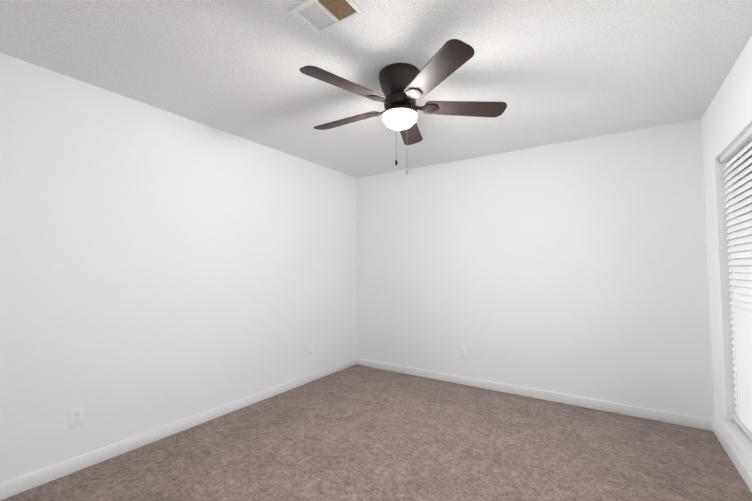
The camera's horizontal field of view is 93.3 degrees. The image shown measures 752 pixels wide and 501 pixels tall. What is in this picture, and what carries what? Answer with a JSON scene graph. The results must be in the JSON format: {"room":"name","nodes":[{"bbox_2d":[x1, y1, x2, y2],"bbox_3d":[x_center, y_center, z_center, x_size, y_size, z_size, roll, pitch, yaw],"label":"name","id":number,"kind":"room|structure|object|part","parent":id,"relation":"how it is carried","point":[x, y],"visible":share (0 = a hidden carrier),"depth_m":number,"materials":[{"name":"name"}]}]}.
{"room":"empty bedroom","nodes":[
{"label":"empty bedroom","id":0,"kind":"room"},
{"bbox_2d":[0,53,355,483],"bbox_3d":[-1.488,0.173,2.921,0.140,2.440,4.530,-2,-3,33],"label":"wall","id":1,"kind":"structure","parent":0,"point":[159,268],"depth_m":2.53,"materials":[{"name":"paint"}]},
{"bbox_2d":[69,407,83,428],"bbox_3d":[-1.851,1.035,2.196,0.008,0.114,0.070,-2,-3,33],"label":"electrical outlet","id":2,"kind":"object","parent":1,"relation":"attached to","point":[76,417],"visible":1,"depth_m":2.19,"materials":[{"name":"white plastic"}]},
{"bbox_2d":[0,358,355,499],"bbox_3d":[-1.425,1.348,2.823,0.013,0.085,4.250,-2,-3,33],"label":"baseboard","id":3,"kind":"structure","parent":1,"relation":"attached to","point":[13,487],"depth_m":2.49,"materials":[{"name":"white wood"}]},
{"bbox_2d":[308,345,312,356],"bbox_3d":[-0.719,1.107,3.910,0.008,0.114,0.070,-2,-3,33],"label":"electrical outlet","id":4,"kind":"object","parent":1,"relation":"attached to","point":[310,350],"visible":1,"depth_m":3.90,"materials":[{"name":"white plastic"}]},
{"bbox_2d":[0,365,751,500],"bbox_3d":[-0.003,1.395,1.882,3.700,0.100,4.530,-2,-3,33],"label":"floor","id":5,"kind":"structure","parent":0,"point":[358,433],"depth_m":2.37,"materials":[{"name":"carpet"}]},
{"bbox_2d":[0,0,751,177],"bbox_3d":[-0.003,-1.142,2.003,3.700,0.100,4.530,-2,-3,33],"label":"ceiling","id":6,"kind":"structure","parent":0,"point":[548,72],"depth_m":2.05,"materials":[{"name":"white paint"}]},
{"bbox_2d":[289,0,363,34],"bbox_3d":[-0.228,-1.107,1.641,0.285,0.017,0.200,-2,-3,33],"label":"ceiling vent","id":7,"kind":"object","parent":6,"relation":"in","point":[342,11],"visible":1,"depth_m":1.64,"materials":[{"name":"white metal"}]},
{"bbox_2d":[299,39,506,174],"bbox_3d":[0.103,-0.762,2.189,1.229,0.641,1.277,-2,-3,33],"label":"ceiling fan","id":8,"kind":"object","parent":6,"relation":"hanging from","point":[404,86],"visible":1,"depth_m":2.08,"materials":[{"name":"brown wood"}]},
{"bbox_3d":[0.146,-0.786,2.168,0.208,0.080,0.208,-2,-3,33],"label":"lamp shade","id":9,"kind":"part","parent":8,"relation":"part of","materials":[{"name":"white glass"}]},
{"bbox_2d":[356,119,713,419],"bbox_3d":[1.206,0.214,3.773,3.420,2.440,0.140,-2,-3,33],"label":"wall","id":10,"kind":"structure","parent":0,"point":[578,268],"depth_m":3.37,"materials":[{"name":"paint"}]},
{"bbox_2d":[460,347,465,357],"bbox_3d":[0.935,1.097,3.821,0.070,0.114,0.008,-2,-3,33],"label":"electrical outlet","id":11,"kind":"object","parent":10,"relation":"attached to","point":[462,352],"visible":1,"depth_m":3.82,"materials":[{"name":"white plastic"}]},
{"bbox_2d":[356,358,711,430],"bbox_3d":[1.164,1.387,3.653,3.360,0.085,0.013,-2,-3,33],"label":"baseboard","id":12,"kind":"structure","parent":10,"relation":"attached to","point":[667,417],"depth_m":3.32,"materials":[{"name":"white wood"}]},
{"bbox_2d":[701,36,751,474],"bbox_3d":[1.484,0.080,0.964,0.140,2.440,4.530,-2,-3,33],"label":"wall","id":13,"kind":"structure","parent":0,"point":[726,121],"depth_m":2.46,"materials":[{"name":"paint"}]},
{"bbox_2d":[708,419,751,491],"bbox_3d":[1.420,1.258,0.949,0.013,0.085,4.250,-2,-3,33],"label":"baseboard","id":14,"kind":"structure","parent":13,"relation":"attached to","point":[745,474],"depth_m":2.28,"materials":[{"name":"white wood"}]},
{"bbox_2d":[717,416,751,467],"bbox_3d":[1.872,1.115,1.545,0.185,0.028,2.090,-2,-3,33],"label":"window sill","id":15,"kind":"structure","parent":13,"relation":"attached to","point":[739,437],"depth_m":2.15,"materials":[{"name":"white wood"}]},
{"bbox_2d":[719,126,751,439],"bbox_3d":[1.866,0.195,1.593,0.073,1.773,2.026,-2,-3,33],"label":"window blinds","id":16,"kind":"object","parent":13,"relation":"attached to","point":[740,257],"visible":0.98,"depth_m":2.21,"materials":[{"name":"white plastic"}]},
{"bbox_2d":[730,147,751,238],"bbox_3d":[1.920,0.204,1.557,0.060,1.792,2.030,-2,-3,33],"label":"window","id":17,"kind":"structure","parent":13,"relation":"in","point":[749,157],"depth_m":2.37,"materials":[{"name":"white glass"}]}
]}

